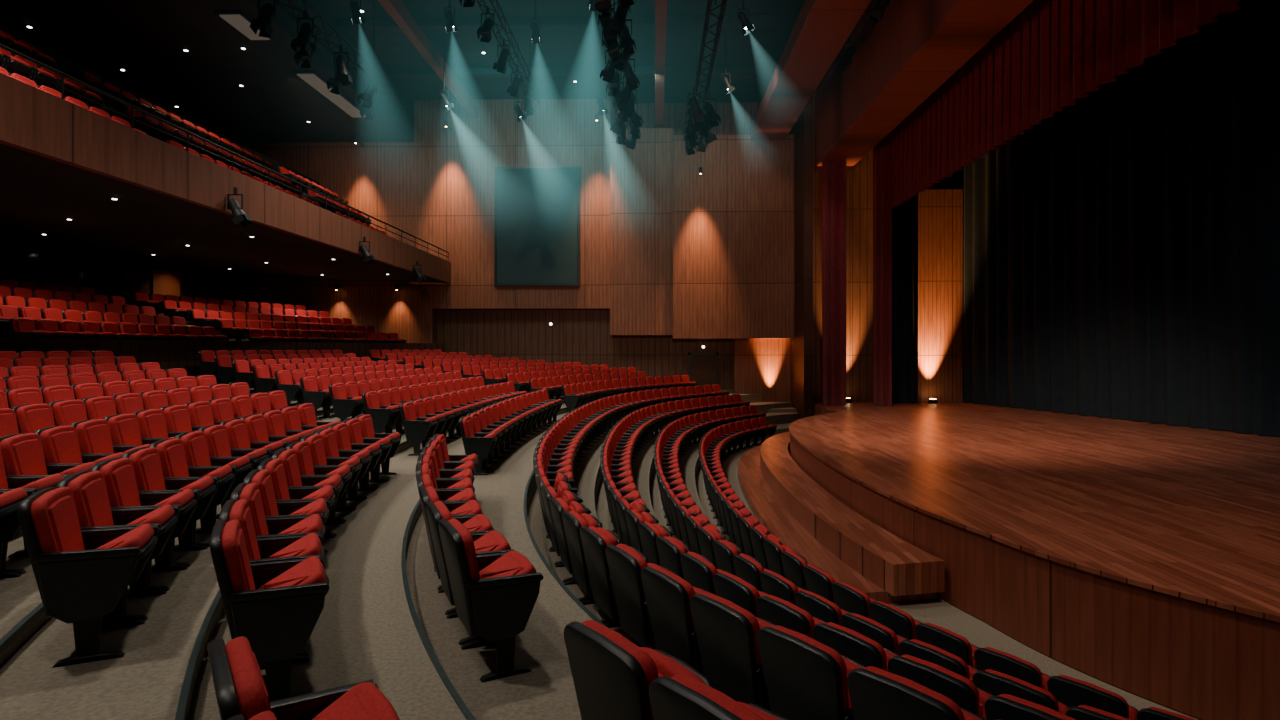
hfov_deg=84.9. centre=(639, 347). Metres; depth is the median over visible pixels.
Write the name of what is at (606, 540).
cushion
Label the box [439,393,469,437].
seat
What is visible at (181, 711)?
trim
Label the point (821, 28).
ceiling panel
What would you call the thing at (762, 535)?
cushion
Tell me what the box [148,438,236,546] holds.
seat
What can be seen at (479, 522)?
seat cushion
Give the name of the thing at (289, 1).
lighting truss
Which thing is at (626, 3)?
stage light
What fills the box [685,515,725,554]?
seat
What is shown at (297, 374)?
seat
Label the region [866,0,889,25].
stage light
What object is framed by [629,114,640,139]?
stage light
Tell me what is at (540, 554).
trim
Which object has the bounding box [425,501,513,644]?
seat
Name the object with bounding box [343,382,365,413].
seat
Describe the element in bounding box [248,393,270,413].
seat
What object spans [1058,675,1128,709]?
seat back
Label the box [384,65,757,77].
ceiling beam
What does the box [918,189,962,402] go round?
panel
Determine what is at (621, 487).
seat
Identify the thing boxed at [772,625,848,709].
backrest
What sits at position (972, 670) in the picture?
seat cushion
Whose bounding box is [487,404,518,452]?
seat
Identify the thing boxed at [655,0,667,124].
ceiling beam
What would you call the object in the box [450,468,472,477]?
seat cushion
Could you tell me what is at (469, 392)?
seat
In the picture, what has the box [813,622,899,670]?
seat
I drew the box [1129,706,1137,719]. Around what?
seat cushion
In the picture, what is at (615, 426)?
seat
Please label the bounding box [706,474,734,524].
seat
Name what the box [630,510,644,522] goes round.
cushion
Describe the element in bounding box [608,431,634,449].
seat
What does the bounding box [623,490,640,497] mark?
seat cushion
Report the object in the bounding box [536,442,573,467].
seat
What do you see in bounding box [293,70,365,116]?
ceiling light panel
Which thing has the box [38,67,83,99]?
seat
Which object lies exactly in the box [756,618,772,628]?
seat cushion
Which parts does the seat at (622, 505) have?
backrest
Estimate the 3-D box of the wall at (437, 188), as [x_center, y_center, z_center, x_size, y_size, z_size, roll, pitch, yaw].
[-9.299,-6.200,30.506,16.100,9.000,0.600,0,0,1]
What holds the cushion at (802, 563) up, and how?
on the seat at (793, 565)
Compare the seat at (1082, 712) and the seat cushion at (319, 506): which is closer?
the seat at (1082, 712)
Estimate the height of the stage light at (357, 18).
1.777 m
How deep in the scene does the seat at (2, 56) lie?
12.70 m
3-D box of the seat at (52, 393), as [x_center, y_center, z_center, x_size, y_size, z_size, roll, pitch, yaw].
[-7.232,0.911,8.948,0.552,0.877,0.540,0,0,-7]
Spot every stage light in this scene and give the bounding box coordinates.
[227,187,251,227]
[250,0,275,37]
[290,10,313,55]
[294,36,316,67]
[326,67,348,94]
[334,45,352,85]
[350,0,364,23]
[357,73,376,108]
[359,237,375,264]
[360,93,376,119]
[413,261,425,283]
[440,38,453,110]
[444,0,457,31]
[459,0,474,6]
[477,7,493,42]
[493,39,509,73]
[507,66,521,97]
[513,37,526,121]
[523,89,533,115]
[530,0,541,42]
[588,0,597,10]
[594,0,611,17]
[597,44,608,115]
[598,8,619,46]
[600,50,616,82]
[602,30,623,61]
[606,71,619,96]
[607,0,629,35]
[610,110,622,134]
[611,40,633,70]
[613,97,629,123]
[614,82,629,111]
[616,121,627,144]
[617,75,635,104]
[618,0,635,8]
[619,19,635,55]
[621,58,639,90]
[622,89,636,117]
[625,135,635,149]
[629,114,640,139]
[630,103,643,128]
[683,130,696,154]
[684,122,699,146]
[685,113,696,140]
[686,104,702,132]
[688,87,705,123]
[696,131,707,151]
[699,108,710,136]
[700,112,716,144]
[703,92,720,127]
[721,36,734,94]
[738,0,754,35]
[836,35,855,70]
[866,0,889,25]
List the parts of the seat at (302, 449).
backrest, armrest, panel, armrest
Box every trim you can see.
[0,424,394,653]
[175,397,562,719]
[401,405,580,719]
[524,469,606,626]
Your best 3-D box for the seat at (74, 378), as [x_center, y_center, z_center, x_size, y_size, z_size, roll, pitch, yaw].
[-8.305,0.811,10.682,0.552,0.877,0.540,0,0,-3]
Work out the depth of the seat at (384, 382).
15.65 m
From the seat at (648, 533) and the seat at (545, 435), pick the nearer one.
the seat at (648, 533)
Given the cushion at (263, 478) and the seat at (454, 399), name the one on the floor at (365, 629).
the seat at (454, 399)
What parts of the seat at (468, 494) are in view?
backrest, panel, armrest, armrest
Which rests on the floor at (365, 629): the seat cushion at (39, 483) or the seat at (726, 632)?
the seat at (726, 632)
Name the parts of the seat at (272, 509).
backrest, panel, armrest, armrest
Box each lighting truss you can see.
[276,0,392,98]
[476,0,539,104]
[608,0,629,126]
[693,0,726,121]
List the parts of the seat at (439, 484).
backrest, panel, armrest, armrest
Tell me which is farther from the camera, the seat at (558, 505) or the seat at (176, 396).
the seat at (176, 396)
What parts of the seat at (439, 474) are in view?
backrest, panel, armrest, armrest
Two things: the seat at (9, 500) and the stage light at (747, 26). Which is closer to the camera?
the seat at (9, 500)
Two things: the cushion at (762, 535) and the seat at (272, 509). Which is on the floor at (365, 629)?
the seat at (272, 509)
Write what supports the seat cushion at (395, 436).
on the seat at (366, 423)
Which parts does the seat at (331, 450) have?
backrest, armrest, panel, armrest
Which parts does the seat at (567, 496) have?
backrest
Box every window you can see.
[0,246,37,278]
[43,253,82,283]
[89,260,123,288]
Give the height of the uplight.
0.182 m
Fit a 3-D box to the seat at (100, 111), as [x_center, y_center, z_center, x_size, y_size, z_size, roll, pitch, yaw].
[-10.732,-4.388,14.143,0.552,0.877,0.540,0,0,1]
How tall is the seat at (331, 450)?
0.877 m
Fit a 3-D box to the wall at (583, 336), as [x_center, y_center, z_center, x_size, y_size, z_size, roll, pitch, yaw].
[1.758,-3.800,30.719,38.800,14.200,0.300,0,0,1]
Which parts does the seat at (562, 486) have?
backrest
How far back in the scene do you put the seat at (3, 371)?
10.28 m
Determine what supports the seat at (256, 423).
on the floor at (365, 629)
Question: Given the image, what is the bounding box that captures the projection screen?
[494,167,579,285]
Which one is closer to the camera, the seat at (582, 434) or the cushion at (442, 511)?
the cushion at (442, 511)
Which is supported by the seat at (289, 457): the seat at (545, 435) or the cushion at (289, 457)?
the cushion at (289, 457)
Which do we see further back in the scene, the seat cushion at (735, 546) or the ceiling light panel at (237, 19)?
the ceiling light panel at (237, 19)
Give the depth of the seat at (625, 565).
4.87 m
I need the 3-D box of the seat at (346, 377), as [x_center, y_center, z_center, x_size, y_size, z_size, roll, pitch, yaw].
[-6.471,1.012,15.921,0.552,0.877,0.540,0,0,3]
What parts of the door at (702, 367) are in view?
frame, frame, frame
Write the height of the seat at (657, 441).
0.877 m
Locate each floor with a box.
[0,320,1197,719]
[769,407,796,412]
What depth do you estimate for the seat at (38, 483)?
5.09 m
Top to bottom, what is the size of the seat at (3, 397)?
0.877 m
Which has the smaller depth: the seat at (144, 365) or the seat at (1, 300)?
the seat at (144, 365)
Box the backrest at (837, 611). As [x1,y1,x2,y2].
[804,591,841,625]
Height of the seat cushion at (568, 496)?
0.401 m
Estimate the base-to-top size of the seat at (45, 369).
0.877 m
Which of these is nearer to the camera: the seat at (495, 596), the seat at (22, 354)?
the seat at (495, 596)
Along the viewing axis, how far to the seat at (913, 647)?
4.93 m
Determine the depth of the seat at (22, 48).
14.19 m
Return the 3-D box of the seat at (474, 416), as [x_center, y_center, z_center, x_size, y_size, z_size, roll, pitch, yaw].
[-2.552,1.512,11.540,0.552,0.877,0.540,0,0,-3]
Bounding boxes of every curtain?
[822,161,846,405]
[873,131,891,404]
[963,0,1279,435]
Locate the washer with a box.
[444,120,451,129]
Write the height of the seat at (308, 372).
0.877 m
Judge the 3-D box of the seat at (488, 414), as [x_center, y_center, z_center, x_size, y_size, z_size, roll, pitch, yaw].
[-2.584,1.512,12.671,0.552,0.877,0.540,0,0,-1]
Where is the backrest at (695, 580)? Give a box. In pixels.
[689,553,717,594]
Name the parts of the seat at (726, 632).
armrest, panel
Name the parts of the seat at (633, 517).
backrest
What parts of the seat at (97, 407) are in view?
backrest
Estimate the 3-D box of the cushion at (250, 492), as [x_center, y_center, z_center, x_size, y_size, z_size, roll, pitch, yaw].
[-2.582,1.181,4.712,0.160,0.514,0.485,0,0,-23]
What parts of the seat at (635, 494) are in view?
backrest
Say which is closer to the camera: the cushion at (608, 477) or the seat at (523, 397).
the cushion at (608, 477)
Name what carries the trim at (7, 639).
on the floor at (365, 629)
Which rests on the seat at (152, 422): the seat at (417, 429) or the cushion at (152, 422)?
the cushion at (152, 422)
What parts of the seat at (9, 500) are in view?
panel, leg, armrest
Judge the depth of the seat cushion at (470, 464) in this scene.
8.17 m
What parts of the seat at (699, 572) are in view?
backrest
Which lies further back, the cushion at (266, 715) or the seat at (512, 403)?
the seat at (512, 403)
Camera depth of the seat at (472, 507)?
5.90 m
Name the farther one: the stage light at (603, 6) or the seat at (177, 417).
the stage light at (603, 6)
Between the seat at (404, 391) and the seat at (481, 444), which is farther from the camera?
the seat at (404, 391)
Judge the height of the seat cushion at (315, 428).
0.242 m
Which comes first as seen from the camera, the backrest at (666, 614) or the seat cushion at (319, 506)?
the backrest at (666, 614)
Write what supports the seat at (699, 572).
on the floor at (365, 629)
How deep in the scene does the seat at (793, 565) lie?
8.13 m
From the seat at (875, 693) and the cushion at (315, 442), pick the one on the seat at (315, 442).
the cushion at (315, 442)
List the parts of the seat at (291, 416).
armrest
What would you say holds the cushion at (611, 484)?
on the seat at (608, 484)
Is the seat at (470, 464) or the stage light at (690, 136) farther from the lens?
the stage light at (690, 136)
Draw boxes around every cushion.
[0,433,47,474]
[0,448,8,488]
[0,488,26,509]
[20,473,62,489]
[30,487,84,552]
[40,425,82,462]
[58,462,94,474]
[67,471,113,526]
[76,419,113,452]
[93,452,123,462]
[97,524,153,548]
[100,458,140,506]
[108,414,141,444]
[123,444,149,452]
[127,504,174,525]
[129,447,165,490]
[137,409,167,437]
[155,489,194,506]
[156,438,188,476]
[164,405,191,431]
[179,476,213,491]
[181,431,210,465]
[188,401,213,425]
[202,465,231,478]
[203,425,231,456]
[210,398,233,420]
[221,519,255,591]
[224,456,249,467]
[225,419,250,448]
[226,636,271,719]
[229,499,260,559]
[239,483,268,535]
[242,448,266,458]
[245,414,268,441]
[249,711,276,719]
[251,469,278,515]
[255,556,325,589]
[262,441,282,450]
[263,410,285,435]
[264,458,289,499]
[264,533,321,558]
[278,449,301,485]
[279,514,322,533]
[280,435,298,443]
[281,406,301,429]
[290,498,326,514]
[292,441,314,474]
[296,429,313,436]
[297,403,316,424]
[302,485,333,499]
[306,434,326,464]
[311,682,399,719]
[312,425,327,430]
[314,474,341,486]
[319,428,339,456]
[326,420,340,425]
[326,464,350,475]
[333,423,351,449]
[339,456,359,466]
[346,418,363,442]
[351,449,369,458]
[358,414,374,437]
[362,443,379,451]
[375,437,389,445]
[387,432,399,439]
[421,463,433,486]
[422,454,437,488]
[422,474,432,487]
[425,447,439,477]
[426,486,439,502]
[430,440,444,468]
[434,501,452,520]
[435,434,449,460]
[445,488,475,500]
[448,477,472,487]
[448,519,479,579]
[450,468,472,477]
[450,500,482,514]
[455,460,474,469]
[460,453,477,461]
[463,514,493,530]
[474,530,510,551]
[479,550,536,578]
[537,454,546,476]
[537,460,544,471]
[538,448,547,470]
[538,468,545,476]
[541,476,549,486]
[547,486,558,498]
[554,473,564,487]
[555,465,572,471]
[555,471,573,478]
[556,498,570,511]
[557,481,568,496]
[562,490,574,505]
[569,501,583,514]
[570,511,588,526]
[581,513,597,527]
[582,620,657,719]
[588,526,612,545]
[597,527,616,545]
[606,473,612,480]
[609,481,616,489]
[614,489,622,498]
[616,544,647,598]
[618,544,641,556]
[620,499,631,509]
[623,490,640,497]
[630,498,646,507]
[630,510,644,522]
[632,502,643,513]
[640,647,704,683]
[641,512,653,523]
[645,522,662,536]
[647,563,666,569]
[652,523,667,536]
[663,536,685,553]
[669,536,686,552]
[671,674,764,719]
[673,497,681,505]
[680,506,690,515]
[690,516,702,527]
[692,586,707,594]
[695,514,709,522]
[703,527,717,539]
[704,523,718,530]
[709,528,722,540]
[719,540,737,555]
[723,540,738,554]
[738,702,780,719]
[740,555,763,572]
[743,517,754,527]
[755,527,767,538]
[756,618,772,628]
[758,591,769,595]
[767,534,781,543]
[768,571,797,604]
[769,539,784,551]
[782,545,793,551]
[788,551,806,567]
[810,566,834,602]
[813,617,825,624]
[840,582,870,618]
[842,657,863,707]
[884,649,896,670]
[896,635,904,654]
[902,655,979,715]
[910,639,969,679]
[961,709,980,719]
[968,666,977,681]
[971,645,977,668]
[978,689,990,719]
[1042,673,1049,690]
[1058,702,1068,714]
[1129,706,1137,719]
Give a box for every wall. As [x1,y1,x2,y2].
[0,24,239,305]
[0,337,445,381]
[240,99,611,308]
[306,309,436,342]
[437,102,962,388]
[610,128,672,334]
[733,339,790,401]
[789,95,812,418]
[813,90,872,401]
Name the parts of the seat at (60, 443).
backrest, armrest, panel, armrest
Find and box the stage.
[789,402,1279,719]
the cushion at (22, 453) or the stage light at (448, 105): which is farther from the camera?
the stage light at (448, 105)
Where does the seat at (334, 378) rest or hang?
on the floor at (365, 629)
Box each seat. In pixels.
[0,30,35,58]
[0,33,10,46]
[0,48,34,79]
[0,51,6,67]
[0,67,26,83]
[0,296,16,307]
[0,306,32,336]
[0,316,9,336]
[0,351,18,359]
[0,358,12,367]
[0,367,8,377]
[0,378,6,390]
[0,391,7,407]
[0,408,18,436]
[0,433,95,552]
[0,448,67,573]
[0,488,34,578]
[3,375,38,388]
[3,387,42,407]
[6,366,38,375]
[9,73,55,95]
[9,318,54,337]
[11,403,54,432]
[12,55,59,89]
[12,358,41,366]
[15,39,58,68]
[17,307,54,319]
[17,487,159,667]
[18,351,44,358]
[33,425,123,464]
[34,319,76,337]
[36,374,68,387]
[37,85,80,106]
[37,365,67,374]
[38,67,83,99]
[39,385,74,403]
[40,309,75,320]
[40,357,67,365]
[44,351,69,357]
[48,399,87,425]
[56,471,179,621]
[57,320,97,338]
[64,78,104,109]
[64,96,104,116]
[65,364,92,373]
[66,357,91,364]
[67,372,96,385]
[68,351,91,357]
[70,419,149,454]
[71,383,103,399]
[78,321,116,338]
[80,72,119,106]
[81,396,116,418]
[88,106,126,125]
[90,458,199,591]
[91,351,113,356]
[91,356,114,363]
[91,363,116,372]
[94,371,121,383]
[100,381,129,395]
[103,413,173,445]
[110,116,145,133]
[111,393,143,413]
[113,356,135,363]
[115,363,139,371]
[119,370,144,380]
[120,447,218,566]
[123,106,160,137]
[126,379,153,392]
[132,409,183,438]
[138,362,159,370]
[139,390,168,408]
[143,369,166,379]
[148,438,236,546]
[151,378,176,390]
[159,405,201,431]
[164,388,190,404]
[165,140,197,155]
[165,368,186,377]
[174,376,196,387]
[174,431,253,529]
[184,401,220,426]
[187,386,211,401]
[195,375,216,385]
[197,424,270,514]
[207,398,239,421]
[207,636,399,719]
[209,384,231,398]
[210,519,329,701]
[219,419,286,457]
[219,499,324,655]
[227,711,276,719]
[228,382,249,395]
[228,395,252,417]
[230,482,324,541]
[240,414,301,448]
[243,469,329,522]
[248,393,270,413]
[252,365,277,392]
[257,458,335,553]
[259,410,315,437]
[266,390,286,409]
[268,364,296,400]
[271,449,343,551]
[274,370,303,405]
[277,406,328,430]
[286,441,353,535]
[289,369,304,402]
[294,403,340,425]
[300,376,332,420]
[300,434,362,521]
[303,369,320,407]
[314,375,334,417]
[314,428,372,509]
[328,374,342,383]
[328,383,363,421]
[328,423,382,498]
[340,373,353,381]
[341,418,392,489]
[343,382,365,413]
[354,414,401,480]
[355,380,369,394]
[362,391,399,432]
[367,379,380,390]
[375,389,404,433]
[378,378,390,388]
[387,387,409,432]
[389,377,400,387]
[396,386,415,400]
[399,402,438,455]
[407,385,423,398]
[410,399,446,439]
[416,383,431,396]
[416,463,477,568]
[416,474,482,589]
[417,454,474,492]
[418,486,495,614]
[419,397,454,442]
[420,446,474,482]
[425,440,475,474]
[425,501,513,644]
[426,382,438,394]
[430,395,462,441]
[431,434,478,467]
[438,519,543,681]
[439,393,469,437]
[448,392,476,433]
[454,390,483,409]
[459,416,497,474]
[463,388,490,406]
[466,413,503,468]
[473,410,508,462]
[480,407,513,457]
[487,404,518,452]
[493,402,523,448]
[500,400,528,444]
[506,398,533,440]
[512,396,538,437]
[518,395,543,433]
[533,453,574,484]
[533,460,576,536]
[534,447,573,474]
[534,467,580,549]
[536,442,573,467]
[536,476,588,564]
[539,437,574,462]
[541,486,590,582]
[542,433,575,457]
[545,429,577,452]
[549,426,579,471]
[549,497,602,600]
[552,422,582,470]
[556,419,585,465]
[560,416,587,460]
[562,510,621,623]
[564,414,590,456]
[564,620,714,719]
[568,412,593,452]
[571,409,596,448]
[580,526,652,646]
[600,455,633,477]
[600,460,634,483]
[601,450,632,472]
[601,466,637,530]
[602,445,631,467]
[602,473,641,532]
[603,441,631,462]
[604,437,632,456]
[605,480,647,533]
[605,544,679,648]
[606,434,633,453]
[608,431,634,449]
[609,489,656,543]
[610,428,635,446]
[613,425,636,465]
[615,498,658,545]
[625,509,671,552]
[638,522,690,565]
[641,566,716,674]
[649,674,787,719]
[654,443,678,459]
[654,446,679,464]
[654,450,679,467]
[654,454,681,473]
[654,459,682,478]
[655,440,678,455]
[655,464,684,516]
[656,469,686,524]
[656,536,714,578]
[658,475,690,532]
[660,481,695,534]
[664,489,701,536]
[669,497,709,539]
[676,505,718,549]
[680,553,735,594]
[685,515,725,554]
[690,593,776,710]
[697,527,741,568]
[699,452,722,492]
[699,456,723,498]
[700,460,725,503]
[702,464,727,510]
[703,469,731,517]
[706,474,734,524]
[709,480,739,532]
[712,486,744,540]
[712,540,762,574]
[713,572,769,617]
[717,492,751,542]
[722,500,759,543]
[729,508,770,553]
[733,554,781,590]
[738,517,783,557]
[749,527,793,569]
[756,595,826,638]
[756,625,864,719]
[760,571,806,604]
[763,538,807,577]
[781,551,823,589]
[795,591,851,625]
[803,566,841,602]
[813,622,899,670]
[832,582,877,618]
[840,613,907,654]
[847,666,984,719]
[868,601,921,639]
[887,655,993,719]
[898,639,979,681]
[915,623,978,668]
[973,669,1070,714]
[974,647,1050,690]
[984,694,1075,719]
[1047,675,1137,719]
[1066,705,1128,719]
[1136,707,1194,719]
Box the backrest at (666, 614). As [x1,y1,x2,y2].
[653,566,694,628]
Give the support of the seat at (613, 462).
on the floor at (365, 629)
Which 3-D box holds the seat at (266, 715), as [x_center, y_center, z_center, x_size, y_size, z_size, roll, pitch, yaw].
[-0.709,1.361,1.765,0.552,0.877,0.540,0,0,-37]
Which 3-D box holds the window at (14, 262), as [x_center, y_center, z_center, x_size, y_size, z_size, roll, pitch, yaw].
[-17.557,-2.400,19.681,0.050,0.800,1.400,0,0,1]
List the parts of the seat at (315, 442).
backrest, armrest, panel, armrest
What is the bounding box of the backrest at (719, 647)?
[703,593,760,664]
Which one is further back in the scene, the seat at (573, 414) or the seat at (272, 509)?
the seat at (573, 414)
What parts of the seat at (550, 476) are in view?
armrest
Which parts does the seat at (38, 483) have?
panel, armrest, armrest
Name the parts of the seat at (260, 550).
backrest, panel, armrest, armrest, leg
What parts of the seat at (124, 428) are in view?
backrest, armrest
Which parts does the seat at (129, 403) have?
backrest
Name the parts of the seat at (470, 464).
backrest, panel, armrest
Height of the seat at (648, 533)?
0.877 m
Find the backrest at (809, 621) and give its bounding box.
[767,595,814,638]
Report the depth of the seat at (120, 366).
12.89 m
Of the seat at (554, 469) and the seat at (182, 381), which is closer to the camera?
the seat at (554, 469)
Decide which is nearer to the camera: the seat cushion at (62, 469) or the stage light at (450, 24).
the seat cushion at (62, 469)
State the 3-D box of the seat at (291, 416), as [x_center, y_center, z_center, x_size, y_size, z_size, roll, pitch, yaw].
[-4.492,1.222,9.374,0.552,0.877,0.540,0,0,-6]
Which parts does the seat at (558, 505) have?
backrest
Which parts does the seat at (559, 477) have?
backrest, armrest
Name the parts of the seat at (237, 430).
backrest, armrest, panel, armrest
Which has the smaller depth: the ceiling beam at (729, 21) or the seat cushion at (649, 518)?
the seat cushion at (649, 518)
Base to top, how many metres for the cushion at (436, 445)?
0.514 m
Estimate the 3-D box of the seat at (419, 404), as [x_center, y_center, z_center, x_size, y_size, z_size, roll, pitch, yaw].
[-3.782,1.361,12.529,0.552,0.877,0.540,0,0,-1]
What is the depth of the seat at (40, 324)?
15.27 m
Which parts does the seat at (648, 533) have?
backrest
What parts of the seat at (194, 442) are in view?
backrest, armrest, panel, panel, armrest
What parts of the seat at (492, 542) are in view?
backrest, leg, leg, armrest, armrest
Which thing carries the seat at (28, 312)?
on the floor at (365, 629)
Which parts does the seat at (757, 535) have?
backrest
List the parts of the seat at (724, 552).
backrest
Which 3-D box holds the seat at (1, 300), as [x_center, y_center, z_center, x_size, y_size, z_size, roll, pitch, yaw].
[-14.580,-0.788,15.929,0.552,0.877,0.540,0,0,2]
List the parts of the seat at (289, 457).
backrest, armrest, panel, armrest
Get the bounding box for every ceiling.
[0,0,413,142]
[317,0,804,102]
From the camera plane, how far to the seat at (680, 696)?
2.21 m
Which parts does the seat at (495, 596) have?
backrest, leg, panel, armrest, panel, leg, armrest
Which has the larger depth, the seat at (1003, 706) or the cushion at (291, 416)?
the cushion at (291, 416)
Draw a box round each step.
[737,445,936,603]
[760,431,944,595]
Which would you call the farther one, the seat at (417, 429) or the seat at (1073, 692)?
the seat at (417, 429)
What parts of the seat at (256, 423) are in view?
armrest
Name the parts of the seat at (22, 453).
backrest, armrest, panel, armrest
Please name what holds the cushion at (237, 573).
on the seat at (277, 606)
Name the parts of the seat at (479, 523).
backrest, leg, armrest, armrest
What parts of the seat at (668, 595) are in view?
backrest, armrest, panel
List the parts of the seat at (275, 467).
backrest, armrest, panel, armrest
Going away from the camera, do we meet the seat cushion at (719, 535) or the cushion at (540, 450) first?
the seat cushion at (719, 535)
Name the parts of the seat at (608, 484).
backrest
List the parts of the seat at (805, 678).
armrest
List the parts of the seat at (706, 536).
backrest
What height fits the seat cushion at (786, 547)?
0.242 m
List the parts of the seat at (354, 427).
panel, armrest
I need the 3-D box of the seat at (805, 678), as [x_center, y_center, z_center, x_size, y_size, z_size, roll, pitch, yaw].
[0.960,1.861,3.573,0.538,0.877,0.540,0,0,-35]
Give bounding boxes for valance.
[892,0,1240,208]
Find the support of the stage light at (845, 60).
hanging from the ceiling panel at (821, 28)
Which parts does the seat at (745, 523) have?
backrest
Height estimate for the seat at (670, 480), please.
0.877 m
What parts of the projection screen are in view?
screen frame, screen frame, screen frame, screen frame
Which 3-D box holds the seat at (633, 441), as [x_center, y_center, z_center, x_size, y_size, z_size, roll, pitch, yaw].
[-0.365,2.212,15.486,0.552,0.877,0.540,0,0,3]
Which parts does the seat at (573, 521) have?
backrest, leg, leg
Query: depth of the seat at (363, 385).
14.50 m
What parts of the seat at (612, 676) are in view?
backrest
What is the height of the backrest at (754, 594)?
0.514 m
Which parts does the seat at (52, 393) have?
backrest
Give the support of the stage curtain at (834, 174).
hanging from the soffit
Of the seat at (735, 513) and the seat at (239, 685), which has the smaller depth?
the seat at (239, 685)
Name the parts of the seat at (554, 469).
armrest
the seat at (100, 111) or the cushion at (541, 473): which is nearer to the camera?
the cushion at (541, 473)
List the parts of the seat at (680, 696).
backrest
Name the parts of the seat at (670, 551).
backrest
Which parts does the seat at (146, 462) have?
backrest, armrest, panel, panel, armrest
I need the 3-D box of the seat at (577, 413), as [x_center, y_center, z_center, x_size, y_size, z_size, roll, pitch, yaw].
[-1.282,1.861,16.145,0.552,0.877,0.540,0,0,3]
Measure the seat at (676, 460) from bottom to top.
0.877 m
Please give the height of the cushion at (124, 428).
0.514 m
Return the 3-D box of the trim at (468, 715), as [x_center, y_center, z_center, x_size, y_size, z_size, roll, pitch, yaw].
[0.739,1.813,11.774,7.653,0.043,33.171,0,0,-8]
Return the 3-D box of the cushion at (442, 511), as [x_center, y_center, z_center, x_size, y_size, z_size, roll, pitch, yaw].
[-1.320,1.331,4.821,0.160,0.514,0.485,0,0,-24]
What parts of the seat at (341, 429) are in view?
panel, armrest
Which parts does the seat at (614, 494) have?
backrest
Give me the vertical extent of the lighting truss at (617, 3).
2.584 m
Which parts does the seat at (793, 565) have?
backrest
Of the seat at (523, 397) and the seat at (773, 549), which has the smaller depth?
the seat at (773, 549)
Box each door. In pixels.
[150,270,179,314]
[688,353,717,385]
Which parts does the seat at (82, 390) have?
backrest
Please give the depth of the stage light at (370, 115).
21.33 m
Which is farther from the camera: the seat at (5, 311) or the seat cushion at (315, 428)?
the seat at (5, 311)
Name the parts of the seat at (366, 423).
panel, armrest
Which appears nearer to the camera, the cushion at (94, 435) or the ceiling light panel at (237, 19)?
the cushion at (94, 435)
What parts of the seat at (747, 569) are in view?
backrest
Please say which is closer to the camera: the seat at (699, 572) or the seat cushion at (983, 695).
the seat cushion at (983, 695)
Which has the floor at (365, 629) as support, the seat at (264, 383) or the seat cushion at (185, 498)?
the seat at (264, 383)
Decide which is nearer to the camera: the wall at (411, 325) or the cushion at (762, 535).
the cushion at (762, 535)
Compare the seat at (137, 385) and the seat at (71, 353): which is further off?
the seat at (71, 353)
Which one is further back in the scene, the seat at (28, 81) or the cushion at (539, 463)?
the seat at (28, 81)
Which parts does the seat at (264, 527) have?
backrest, panel, armrest, armrest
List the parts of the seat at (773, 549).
backrest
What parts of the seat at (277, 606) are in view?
backrest, panel, panel, armrest, leg, armrest, leg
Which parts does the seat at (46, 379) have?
backrest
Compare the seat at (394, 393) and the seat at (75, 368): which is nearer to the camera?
the seat at (75, 368)
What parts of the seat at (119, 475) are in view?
backrest, armrest, leg, panel, panel, leg, armrest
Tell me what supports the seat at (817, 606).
on the floor at (365, 629)
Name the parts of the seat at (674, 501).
backrest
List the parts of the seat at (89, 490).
backrest, armrest, leg, panel, armrest, leg, panel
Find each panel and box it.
[215,10,273,39]
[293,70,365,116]
[672,134,793,338]
[751,0,870,139]
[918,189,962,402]
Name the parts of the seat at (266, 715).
backrest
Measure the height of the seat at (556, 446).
0.877 m
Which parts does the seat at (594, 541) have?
backrest, leg, panel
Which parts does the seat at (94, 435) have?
backrest, armrest, armrest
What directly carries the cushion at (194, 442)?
on the seat at (194, 442)
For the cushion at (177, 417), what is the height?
0.514 m
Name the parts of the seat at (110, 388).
backrest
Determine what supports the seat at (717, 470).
on the floor at (365, 629)
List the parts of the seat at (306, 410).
armrest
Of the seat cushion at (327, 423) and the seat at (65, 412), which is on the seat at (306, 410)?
the seat cushion at (327, 423)
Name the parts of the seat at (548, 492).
backrest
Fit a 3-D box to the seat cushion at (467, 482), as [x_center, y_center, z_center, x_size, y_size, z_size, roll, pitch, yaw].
[-1.876,1.451,7.033,0.391,0.242,0.445,0,0,-15]
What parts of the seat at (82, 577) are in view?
backrest, panel, armrest, leg, panel, armrest, leg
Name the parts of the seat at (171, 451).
backrest, armrest, panel, panel, armrest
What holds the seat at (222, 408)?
on the floor at (365, 629)
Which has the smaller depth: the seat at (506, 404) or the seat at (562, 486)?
the seat at (562, 486)
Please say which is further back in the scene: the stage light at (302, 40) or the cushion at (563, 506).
the stage light at (302, 40)
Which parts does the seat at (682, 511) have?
backrest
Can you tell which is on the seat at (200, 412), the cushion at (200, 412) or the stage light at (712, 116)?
the cushion at (200, 412)
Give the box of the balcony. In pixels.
[0,25,450,282]
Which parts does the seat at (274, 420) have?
armrest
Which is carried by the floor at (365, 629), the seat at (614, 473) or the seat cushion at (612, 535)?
the seat at (614, 473)
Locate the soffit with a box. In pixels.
[816,0,1033,165]
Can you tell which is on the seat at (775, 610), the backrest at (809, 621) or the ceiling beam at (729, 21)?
the backrest at (809, 621)
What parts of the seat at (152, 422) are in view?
backrest, armrest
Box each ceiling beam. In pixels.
[336,15,776,31]
[378,0,477,116]
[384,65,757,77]
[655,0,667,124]
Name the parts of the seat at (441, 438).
panel, armrest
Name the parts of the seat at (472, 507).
backrest, armrest, armrest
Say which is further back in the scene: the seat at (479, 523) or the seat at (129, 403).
the seat at (129, 403)
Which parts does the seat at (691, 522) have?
backrest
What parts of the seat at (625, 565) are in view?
backrest, leg, panel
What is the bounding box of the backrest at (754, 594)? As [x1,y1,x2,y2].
[723,572,759,617]
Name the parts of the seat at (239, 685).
backrest, panel, armrest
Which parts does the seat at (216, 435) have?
backrest, armrest, panel, armrest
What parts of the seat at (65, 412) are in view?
backrest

